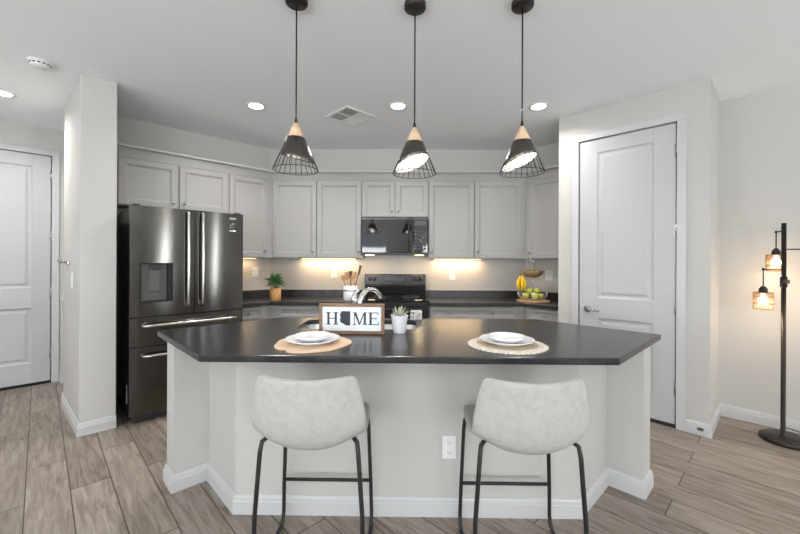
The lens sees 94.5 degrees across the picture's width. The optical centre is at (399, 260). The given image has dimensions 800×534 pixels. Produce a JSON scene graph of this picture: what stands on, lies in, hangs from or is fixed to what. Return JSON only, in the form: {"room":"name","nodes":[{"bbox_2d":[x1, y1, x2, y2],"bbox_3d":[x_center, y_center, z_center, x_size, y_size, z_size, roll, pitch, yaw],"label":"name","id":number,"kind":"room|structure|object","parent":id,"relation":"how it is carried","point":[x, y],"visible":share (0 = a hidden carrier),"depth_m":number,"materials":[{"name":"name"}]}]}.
{"room":"kitchen","nodes":[
{"label":"kitchen","id":0,"kind":"room"},
{"bbox_2d":[0,119,64,378],"bbox_3d":[-4.737,-0.056,3.153,5.400,2.743,0.140,0,0,-44],"label":"wall","id":1,"kind":"structure","parent":0,"point":[15,133],"depth_m":4.00,"materials":[{"name":"grey paint"}]},
{"bbox_2d":[0,379,50,390],"bbox_3d":[-4.141,1.309,3.726,0.911,0.018,0.119,0,0,-44],"label":"trim","id":2,"kind":"structure","parent":1,"relation":"attached to","point":[47,381],"depth_m":3.87,"materials":[{"name":"black"}]},
{"bbox_2d":[0,150,51,387],"bbox_3d":[-4.100,0.085,3.701,0.911,2.412,0.053,0,0,-44],"label":"door","id":3,"kind":"structure","parent":1,"relation":"in","point":[25,178],"depth_m":3.86,"materials":[{"name":"grey wood"}]},
{"bbox_2d":[0,142,59,382],"bbox_3d":[-4.088,0.064,3.677,1.035,2.509,0.016,0,0,-44],"label":"trim","id":4,"kind":"structure","parent":1,"relation":"attached to","point":[55,155],"depth_m":4.01,"materials":[{"name":"grey wood"}]},
{"bbox_2d":[60,301,63,382],"bbox_3d":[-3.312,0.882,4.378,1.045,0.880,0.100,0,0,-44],"label":"trim","id":5,"kind":"structure","parent":1,"relation":"attached to","point":[61,303],"depth_m":3.98,"materials":[{"name":"grey paint"}]},
{"bbox_2d":[64,73,116,422],"bbox_3d":[-2.654,-0.047,3.157,0.278,2.743,0.853,0,0,-44],"label":"wall pillar","id":6,"kind":"structure","parent":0,"point":[91,106],"depth_m":2.89,"materials":[{"name":"grey paint"}]},
{"bbox_2d":[57,259,68,263],"bbox_3d":[-2.909,0.012,3.194,0.220,0.042,0.060,0,0,42],"label":"key rack","id":7,"kind":"object","parent":6,"relation":"attached to","point":[58,260],"visible":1,"depth_m":3.15,"materials":[{"name":"silver metal"}]},
{"bbox_2d":[71,273,72,288],"bbox_3d":[-2.684,0.165,3.025,0.080,0.130,0.009,0,0,42],"label":"light switch","id":8,"kind":"object","parent":6,"relation":"attached to","point":[71,273],"visible":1,"depth_m":3.00,"materials":[{"name":"white plastic"}]},
{"bbox_2d":[61,392,115,437],"bbox_3d":[-2.704,1.276,3.186,1.006,0.098,0.238,0,0,42],"label":"baseboard","id":9,"kind":"structure","parent":6,"relation":"attached to","point":[106,423],"depth_m":2.88,"materials":[{"name":"grey wood"}]},
{"bbox_2d":[63,116,270,391],"bbox_3d":[-2.396,-0.045,4.087,1.944,2.743,0.121,0,0,-44],"label":"wall","id":10,"kind":"structure","parent":0,"point":[129,131],"depth_m":4.19,"materials":[{"name":"grey paint"}]},
{"bbox_2d":[117,156,227,212],"bbox_3d":[-2.354,-0.735,3.799,1.039,0.446,0.345,0,0,-44],"label":"upper cabinet","id":11,"kind":"object","parent":10,"relation":"attached to","point":[142,182],"visible":0.91,"depth_m":3.68,"materials":[{"name":"grey paint"}]},
{"bbox_2d":[228,174,272,257],"bbox_3d":[-1.797,-0.494,4.343,0.518,0.922,0.345,0,0,-44],"label":"upper cabinet","id":12,"kind":"object","parent":10,"relation":"attached to","point":[251,197],"visible":0.8,"depth_m":4.27,"materials":[{"name":"grey paint"}]},
{"bbox_2d":[252,267,257,276],"bbox_3d":[-1.792,0.144,4.586,0.075,0.120,0.008,0,0,-44],"label":"light switch","id":13,"kind":"object","parent":10,"relation":"attached to","point":[254,269],"visible":1,"depth_m":4.58,"materials":[{"name":"white plastic"}]},
{"bbox_2d":[270,150,524,294],"bbox_3d":[-0.037,-0.035,4.761,3.340,2.743,0.120,0,0,1],"label":"wall","id":14,"kind":"structure","parent":0,"point":[298,273],"depth_m":4.70,"materials":[{"name":"grey paint"}]},
{"bbox_2d":[273,181,316,257],"bbox_3d":[-1.255,-0.492,4.550,0.528,0.922,0.332,0,0,1],"label":"upper cabinet","id":15,"kind":"object","parent":14,"relation":"attached to","point":[294,202],"visible":1,"depth_m":4.42,"materials":[{"name":"grey paint"}]},
{"bbox_2d":[243,289,362,297],"bbox_3d":[-1.344,0.411,4.622,1.775,0.086,0.354,0,0,-15],"label":"backsplash","id":16,"kind":"structure","parent":14,"relation":"attached to","point":[284,292],"depth_m":4.69,"materials":[{"name":"black stone"}]},
{"bbox_2d":[331,269,336,277],"bbox_3d":[-0.839,0.168,4.707,0.072,0.116,0.009,0,0,1],"label":"wall outlet","id":17,"kind":"object","parent":14,"relation":"attached to","point":[333,271],"visible":1,"depth_m":4.71,"materials":[{"name":"white plastic"}]},
{"bbox_2d":[117,142,558,185],"bbox_3d":[-0.431,-0.997,4.270,4.971,0.092,1.230,0,0,-8],"label":"trim","id":18,"kind":"structure","parent":14,"relation":"attached to","point":[127,152],"depth_m":4.40,"materials":[{"name":"grey paint"}]},
{"bbox_2d":[317,181,363,257],"bbox_3d":[-0.722,-0.490,4.543,0.536,0.922,0.332,0,0,1],"label":"upper cabinet","id":19,"kind":"object","parent":14,"relation":"attached to","point":[339,203],"visible":1,"depth_m":4.42,"materials":[{"name":"grey paint"}]},
{"bbox_2d":[301,258,355,258],"bbox_3d":[-0.899,-0.025,4.642,0.680,0.008,0.036,0,0,1],"label":"light bar","id":20,"kind":"object","parent":19,"relation":"attached to","point":[301,258],"visible":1,"depth_m":4.62,"materials":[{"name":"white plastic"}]},
{"bbox_2d":[362,181,428,216],"bbox_3d":[-0.056,-0.730,4.534,0.793,0.435,0.332,0,0,1],"label":"upper cabinet","id":21,"kind":"object","parent":14,"relation":"attached to","point":[379,198],"visible":1,"depth_m":4.40,"materials":[{"name":"grey paint"}]},
{"bbox_2d":[362,217,427,254],"bbox_3d":[-0.059,-0.286,4.494,0.780,0.449,0.410,0,0,1],"label":"microwave","id":22,"kind":"object","parent":21,"relation":"attached to","point":[380,235],"visible":1,"depth_m":4.33,"materials":[{"name":"black metal"}]},
{"bbox_2d":[427,181,473,258],"bbox_3d":[0.611,-0.484,4.525,0.540,0.922,0.332,0,0,1],"label":"upper cabinet","id":23,"kind":"object","parent":14,"relation":"attached to","point":[450,203],"visible":0.99,"depth_m":4.40,"materials":[{"name":"grey paint"}]},
{"bbox_2d":[449,270,454,279],"bbox_3d":[0.663,0.182,4.687,0.080,0.125,0.009,0,0,1],"label":"wall outlet","id":24,"kind":"object","parent":14,"relation":"attached to","point":[451,272],"visible":1,"depth_m":4.68,"materials":[{"name":"white plastic"}]},
{"bbox_2d":[426,290,557,299],"bbox_3d":[1.254,0.423,4.585,1.835,0.086,0.366,0,0,17],"label":"backsplash","id":25,"kind":"structure","parent":14,"relation":"attached to","point":[429,293],"depth_m":4.67,"materials":[{"name":"black stone"}]},
{"bbox_2d":[474,181,524,258],"bbox_3d":[1.185,-0.481,4.518,0.606,0.922,0.332,0,0,1],"label":"upper cabinet","id":26,"kind":"object","parent":14,"relation":"attached to","point":[499,206],"visible":0.99,"depth_m":4.39,"materials":[{"name":"grey paint"}]},
{"bbox_2d":[0,0,799,149],"bbox_3d":[0.031,-1.456,1.850,12.000,0.100,12.300,0,0,1],"label":"ceiling","id":27,"kind":"structure","parent":0,"point":[195,66],"depth_m":2.59,"materials":[{"name":"white paint"}]},
{"bbox_2d":[0,89,16,97],"bbox_3d":[-3.377,-1.419,3.140,0.176,0.006,0.176,0,0,1],"label":"recessed light","id":28,"kind":"object","parent":27,"relation":"in","point":[3,93],"visible":1,"depth_m":3.16,"materials":[{"name":"white plastic"}]},
{"bbox_2d":[26,57,52,70],"bbox_3d":[-2.571,-1.397,2.643,0.140,0.042,0.140,0,0,1],"label":"smoke detector","id":29,"kind":"object","parent":27,"relation":"attached to","point":[38,63],"visible":1,"depth_m":2.61,"materials":[{"name":"white plastic"}]},
{"bbox_2d":[246,102,265,109],"bbox_3d":[-1.317,-1.410,3.383,0.176,0.006,0.176,0,0,1],"label":"recessed light","id":30,"kind":"object","parent":27,"relation":"in","point":[252,105],"visible":1,"depth_m":3.38,"materials":[{"name":"white plastic"}]},
{"bbox_2d":[272,0,318,174],"bbox_3d":[-0.559,-0.947,1.992,0.240,0.924,0.240,0,0,1],"label":"pendant light","id":31,"kind":"object","parent":27,"relation":"hanging from","point":[295,146],"visible":1,"depth_m":1.96,"materials":[{"name":"black metal"}]},
{"bbox_2d":[325,106,376,126],"bbox_3d":[-0.482,-1.404,3.620,0.366,0.011,0.366,0,0,-44],"label":"ceiling vent","id":32,"kind":"object","parent":27,"relation":"in","point":[347,115],"visible":1,"depth_m":3.61,"materials":[{"name":"white plastic"}]},
{"bbox_2d":[388,102,407,109],"bbox_3d":[-0.019,-1.404,3.369,0.176,0.006,0.176,0,0,1],"label":"recessed light","id":33,"kind":"object","parent":27,"relation":"in","point":[395,105],"visible":1,"depth_m":3.37,"materials":[{"name":"white plastic"}]},
{"bbox_2d":[393,0,435,178],"bbox_3d":[0.081,-0.940,2.029,0.240,0.933,0.240,0,0,1],"label":"pendant light","id":34,"kind":"object","parent":27,"relation":"hanging from","point":[414,154],"visible":1,"depth_m":2.01,"materials":[{"name":"black metal"}]},
{"bbox_2d":[499,0,544,177],"bbox_3d":[0.664,-0.939,2.011,0.240,0.929,0.240,0,0,1],"label":"pendant light","id":35,"kind":"object","parent":27,"relation":"hanging from","point":[522,150],"visible":1,"depth_m":1.99,"materials":[{"name":"black metal"}]},
{"bbox_2d":[528,102,548,110],"bbox_3d":[1.260,-1.398,3.366,0.176,0.006,0.176,0,0,1],"label":"recessed light","id":36,"kind":"object","parent":27,"relation":"in","point":[536,106],"visible":1,"depth_m":3.36,"materials":[{"name":"white plastic"}]},
{"bbox_2d":[0,382,799,533],"bbox_3d":[0.018,1.387,1.850,12.000,0.100,12.300,0,0,1],"label":"floor","id":37,"kind":"structure","parent":0,"point":[53,481],"depth_m":2.14,"materials":[{"name":"brown wood"}]},
{"bbox_2d":[116,203,242,422],"bbox_3d":[-2.097,0.435,3.525,0.892,1.785,0.930,0,0,-44],"label":"refrigerator","id":38,"kind":"object","parent":37,"relation":"on","point":[177,268],"visible":0.86,"depth_m":3.14,"materials":[{"name":"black metal"}]},
{"bbox_2d":[242,305,267,321],"bbox_3d":[-1.798,0.911,4.158,0.407,0.833,0.617,0,0,-44],"label":"base cabinet","id":39,"kind":"object","parent":37,"relation":"on","point":[258,312],"visible":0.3,"depth_m":4.00,"materials":[{"name":"grey paint"}]},
{"bbox_2d":[268,305,318,318],"bbox_3d":[-0.959,0.915,4.386,1.011,0.833,0.652,0,0,1],"label":"base cabinet","id":40,"kind":"object","parent":37,"relation":"on","point":[274,311],"visible":0.2,"depth_m":4.10,"materials":[{"name":"grey paint"}]},
{"bbox_2d":[243,289,362,307],"bbox_3d":[-1.305,0.432,4.252,1.706,0.126,0.929,0,0,1],"label":"countertop","id":41,"kind":"structure","parent":40,"relation":"on","point":[289,297],"depth_m":4.49,"materials":[{"name":"black stone"}]},
{"bbox_2d":[266,273,285,300],"bbox_3d":[-1.429,0.296,4.242,0.244,0.316,0.238,0,0,-18],"label":"potted plant","id":42,"kind":"object","parent":41,"relation":"on","point":[275,292],"visible":1,"depth_m":4.20,"materials":[{"name":"green plant"}]},
{"bbox_2d":[343,285,356,300],"bbox_3d":[-0.574,0.373,4.278,0.162,0.168,0.162,0,0,1],"label":"utensil crock","id":43,"kind":"object","parent":41,"relation":"on","point":[348,290],"visible":0.68,"depth_m":4.21,"materials":[{"name":"white ceramic"}]},
{"bbox_2d":[344,272,348,285],"bbox_3d":[-0.596,0.286,4.228,0.041,0.313,0.076,0,0,45],"label":"wooden spatula","id":44,"kind":"object","parent":43,"relation":"in","point":[346,273],"visible":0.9,"depth_m":4.22,"materials":[{"name":"brown wood"}]},
{"bbox_2d":[355,265,361,285],"bbox_3d":[-0.498,0.248,4.264,0.125,0.392,0.013,0,0,11],"label":"spatula","id":45,"kind":"object","parent":43,"relation":"in","point":[360,266],"visible":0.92,"depth_m":4.25,"materials":[{"name":"brown wood"}]},
{"bbox_2d":[251,375,372,533],"bbox_3d":[-0.370,0.895,1.659,0.469,0.878,0.521,0,0,1],"label":"bar stool","id":46,"kind":"object","parent":37,"relation":"on","point":[321,414],"visible":1,"depth_m":1.44,"materials":[{"name":"grey fabric"}]},
{"bbox_2d":[362,274,428,318],"bbox_3d":[-0.065,0.729,4.338,0.762,1.115,0.717,0,0,1],"label":"range","id":47,"kind":"object","parent":37,"relation":"on","point":[408,291],"visible":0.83,"depth_m":4.60,"materials":[{"name":"black metal"}]},
{"bbox_2d":[363,295,428,300],"bbox_3d":[-0.064,0.437,4.339,0.762,0.014,0.605,0,0,1],"label":"cooktop","id":48,"kind":"object","parent":47,"relation":"in","point":[368,297],"depth_m":4.20,"materials":[{"name":"black glass"}]},
{"bbox_2d":[410,310,421,319],"bbox_3d":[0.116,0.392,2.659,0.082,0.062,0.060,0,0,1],"label":"towel","id":49,"kind":"object","parent":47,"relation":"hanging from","point":[414,314],"visible":1,"depth_m":2.63,"materials":[{"name":"white fabric"}]},
{"bbox_2d":[163,342,653,518],"bbox_3d":[0.040,0.896,2.290,2.945,0.882,0.723,0,0,1],"label":"kitchen island","id":50,"kind":"object","parent":37,"relation":"on","point":[212,438],"visible":0.5,"depth_m":1.95,"materials":[{"name":"grey paint"}]},
{"bbox_2d":[157,318,660,364],"bbox_3d":[0.040,0.439,2.165,2.947,0.032,1.079,0,0,1],"label":"island countertop","id":51,"kind":"structure","parent":50,"relation":"on","point":[433,341],"depth_m":1.89,"materials":[{"name":"black stone"}]},
{"bbox_2d":[274,337,351,353],"bbox_3d":[-0.435,0.416,1.855,0.380,0.008,0.380,0,0,1],"label":"placemat","id":52,"kind":"object","parent":51,"relation":"on","point":[282,344],"visible":0.67,"depth_m":1.77,"materials":[{"name":"beige wicker"}]},
{"bbox_2d":[285,333,339,345],"bbox_3d":[-0.439,0.399,1.866,0.268,0.023,0.268,0,0,1],"label":"dinner plate","id":53,"kind":"object","parent":52,"relation":"on","point":[333,337],"visible":0.6,"depth_m":1.84,"materials":[{"name":"white ceramic"}]},
{"bbox_2d":[294,331,331,342],"bbox_3d":[-0.439,0.388,1.866,0.186,0.029,0.186,0,0,1],"label":"bowl","id":54,"kind":"object","parent":53,"relation":"on","point":[309,336],"visible":1,"depth_m":1.90,"materials":[{"name":"white ceramic"}]},
{"bbox_2d":[319,303,384,333],"bbox_3d":[-0.278,0.335,2.132,0.375,0.172,0.028,0,0,2],"label":"home sign","id":55,"kind":"object","parent":51,"relation":"on","point":[336,318],"visible":0.97,"depth_m":2.13,"materials":[{"name":"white wood"}]},
{"bbox_2d":[302,324,415,328],"bbox_3d":[-0.269,0.535,2.454,0.779,0.160,0.374,0,0,1],"label":"sink","id":56,"kind":"object","parent":51,"relation":"in","point":[311,326],"visible":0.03,"depth_m":2.63,"materials":[{"name":"silver metal"}]},
{"bbox_2d":[302,324,318,328],"bbox_3d":[-0.467,0.534,2.456,0.382,0.160,0.374,0,0,1],"label":"basin","id":57,"kind":"object","parent":56,"relation":"in","point":[312,326],"depth_m":2.63,"materials":[{"name":"silver metal"}]},
{"bbox_2d":[384,324,415,328],"bbox_3d":[-0.070,0.536,2.451,0.382,0.160,0.374,0,0,1],"label":"basin","id":58,"kind":"object","parent":56,"relation":"in","point":[386,326],"depth_m":2.63,"materials":[{"name":"silver metal"}]},
{"bbox_2d":[351,287,381,303],"bbox_3d":[-0.205,0.294,2.305,0.064,0.255,0.248,0,0,38],"label":"faucet","id":59,"kind":"object","parent":51,"relation":"on","point":[364,292],"visible":0.45,"depth_m":2.25,"materials":[{"name":"silver metal"}]},
{"bbox_2d":[390,306,408,333],"bbox_3d":[0.001,0.343,2.158,0.120,0.159,0.122,0,0,1],"label":"succulent pot","id":60,"kind":"object","parent":51,"relation":"on","point":[399,320],"visible":1,"depth_m":2.13,"materials":[{"name":"white ceramic"}]},
{"bbox_2d":[467,337,548,354],"bbox_3d":[0.537,0.419,1.857,0.392,0.010,0.393,0,0,1],"label":"placemat","id":61,"kind":"object","parent":51,"relation":"on","point":[537,347],"visible":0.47,"depth_m":1.76,"materials":[{"name":"wicker"}]},
{"bbox_2d":[480,334,534,346],"bbox_3d":[0.538,0.403,1.863,0.268,0.023,0.268,0,0,1],"label":"dinner plate","id":62,"kind":"object","parent":61,"relation":"on","point":[528,340],"visible":0.59,"depth_m":1.83,"materials":[{"name":"white ceramic"}]},
{"bbox_2d":[488,332,525,343],"bbox_3d":[0.538,0.392,1.863,0.186,0.029,0.186,0,0,1],"label":"bowl","id":63,"kind":"object","parent":62,"relation":"on","point":[501,337],"visible":1,"depth_m":1.90,"materials":[{"name":"white ceramic"}]},
{"bbox_2d":[442,436,455,458],"bbox_3d":[0.257,0.979,1.937,0.072,0.116,0.009,0,0,1],"label":"wall outlet","id":64,"kind":"object","parent":50,"relation":"attached to","point":[448,442],"visible":1,"depth_m":1.94,"materials":[{"name":"white plastic"}]},
{"bbox_2d":[428,305,524,318],"bbox_3d":[0.850,0.923,4.362,1.056,0.833,0.652,0,0,1],"label":"base cabinet","id":65,"kind":"object","parent":37,"relation":"on","point":[434,312],"visible":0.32,"depth_m":4.07,"materials":[{"name":"grey paint"}]},
{"bbox_2d":[426,290,557,309],"bbox_3d":[1.202,0.443,4.211,1.763,0.126,0.945,0,0,1],"label":"countertop","id":66,"kind":"structure","parent":65,"relation":"on","point":[454,298],"depth_m":4.41,"materials":[{"name":"black stone"}]},
{"bbox_2d":[517,298,549,302],"bbox_3d":[1.526,0.460,4.240,0.364,0.014,0.364,0,0,1],"label":"serving board","id":67,"kind":"object","parent":66,"relation":"on","point":[519,300],"visible":0.82,"depth_m":4.14,"materials":[{"name":"brown wood"}]},
{"bbox_2d":[517,258,547,299],"bbox_3d":[1.517,0.213,4.240,0.335,0.475,0.335,0,0,1],"label":"fruit stand","id":68,"kind":"object","parent":67,"relation":"on","point":[532,273],"visible":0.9,"depth_m":4.17,"materials":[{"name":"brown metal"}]},
{"bbox_2d":[516,273,526,290],"bbox_3d":[1.365,0.241,4.191,0.093,0.202,0.110,0,0,-36],"label":"banana bunch","id":69,"kind":"object","parent":68,"relation":"hanging from","point":[521,284],"visible":1,"depth_m":4.17,"materials":[{"name":"yellow food"}]},
{"bbox_2d":[526,288,532,293],"bbox_3d":[1.472,0.341,4.221,0.076,0.070,0.076,0,0,31],"label":"apple","id":70,"kind":"object","parent":68,"relation":"in","point":[528,290],"visible":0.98,"depth_m":4.20,"materials":[{"name":"green food"}]},
{"bbox_2d":[521,270,543,276],"bbox_3d":[1.517,0.153,4.240,0.250,0.074,0.250,0,0,1],"label":"basket","id":71,"kind":"object","parent":68,"relation":"on","point":[532,273],"depth_m":4.16,"materials":[{"name":"brown wicker"}]},
{"bbox_2d":[517,291,547,299],"bbox_3d":[1.516,0.406,4.240,0.335,0.089,0.335,0,0,1],"label":"bowl","id":72,"kind":"object","parent":68,"relation":"on","point":[527,298],"depth_m":4.20,"materials":[{"name":"clear glass"}]},
{"bbox_2d":[533,288,539,292],"bbox_3d":[1.560,0.341,4.220,0.076,0.070,0.076,0,0,-38],"label":"apple","id":73,"kind":"object","parent":68,"relation":"in","point":[536,290],"visible":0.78,"depth_m":4.19,"materials":[{"name":"green food"}]},
{"bbox_2d":[458,378,590,533],"bbox_3d":[0.524,0.899,1.633,0.469,0.878,0.521,0,0,1],"label":"bar stool","id":74,"kind":"object","parent":37,"relation":"on","point":[515,417],"visible":1,"depth_m":1.42,"materials":[{"name":"grey fabric"}]},
{"bbox_2d":[525,307,557,321],"bbox_3d":[1.712,0.926,4.102,0.612,0.833,0.431,0,0,-44],"label":"base cabinet","id":75,"kind":"object","parent":37,"relation":"on","point":[530,313],"visible":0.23,"depth_m":3.93,"materials":[{"name":"grey paint"}]},
{"bbox_2d":[753,223,799,450],"bbox_3d":[2.976,0.535,2.645,0.322,1.630,0.647,0,0,-34],"label":"floor lamp","id":76,"kind":"object","parent":37,"relation":"on","point":[782,438],"visible":1,"depth_m":2.77,"materials":[{"name":"black metal"}]},
{"bbox_2d":[525,142,558,292],"bbox_3d":[2.113,-0.026,4.220,0.120,2.743,1.400,0,0,-44],"label":"wall","id":77,"kind":"structure","parent":0,"point":[548,154],"depth_m":4.50,"materials":[{"name":"grey paint"}]},
{"bbox_2d":[525,176,558,258],"bbox_3d":[1.771,-0.479,4.261,0.313,0.922,0.585,0,0,-44],"label":"upper cabinet","id":78,"kind":"object","parent":77,"relation":"attached to","point":[541,195],"visible":0.58,"depth_m":4.24,"materials":[{"name":"grey paint"}]},
{"bbox_2d":[545,270,552,280],"bbox_3d":[1.794,0.179,4.454,0.009,0.125,0.090,0,0,-44],"label":"wall outlet","id":79,"kind":"object","parent":77,"relation":"attached to","point":[548,273],"visible":1,"depth_m":4.45,"materials":[{"name":"white plastic"}]},
{"bbox_2d":[558,77,719,423],"bbox_3d":[2.226,-0.025,3.488,0.739,2.743,1.151,0,0,-44],"label":"wall","id":80,"kind":"structure","parent":0,"point":[700,99],"depth_m":2.92,"materials":[{"name":"grey paint"}]},
{"bbox_2d":[578,123,676,423],"bbox_3d":[1.954,0.104,3.230,0.099,2.426,0.762,0,0,-44],"label":"door","id":81,"kind":"structure","parent":80,"relation":"in","point":[628,181],"depth_m":3.18,"materials":[{"name":"painted wood"},{"name":"brushed nickel"}]},
{"bbox_2d":[571,111,686,430],"bbox_3d":[1.949,0.083,3.231,0.016,2.524,0.878,0,0,-44],"label":"trim","id":82,"kind":"structure","parent":80,"relation":"attached to","point":[681,118],"depth_m":2.95,"materials":[{"name":"grey wood"}]},
{"bbox_2d":[650,418,675,427],"bbox_3d":[1.986,1.339,3.272,0.098,0.012,0.754,0,0,-44],"label":"trim","id":83,"kind":"structure","parent":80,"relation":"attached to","point":[651,419],"depth_m":3.05,"materials":[{"name":"black"}]},
{"bbox_2d":[719,83,799,420],"bbox_3d":[4.688,-0.014,1.385,0.122,2.743,5.400,0,0,-44],"label":"wall","id":84,"kind":"structure","parent":0,"point":[760,131],"depth_m":3.07,"materials":[{"name":"grey paint"}]},
{"bbox_2d":[685,403,799,438],"bbox_3d":[4.279,1.306,1.268,0.621,0.098,5.194,0,0,-44],"label":"baseboard","id":85,"kind":"structure","parent":84,"relation":"attached to","point":[765,419],"depth_m":3.00,"materials":[{"name":"grey wood"}]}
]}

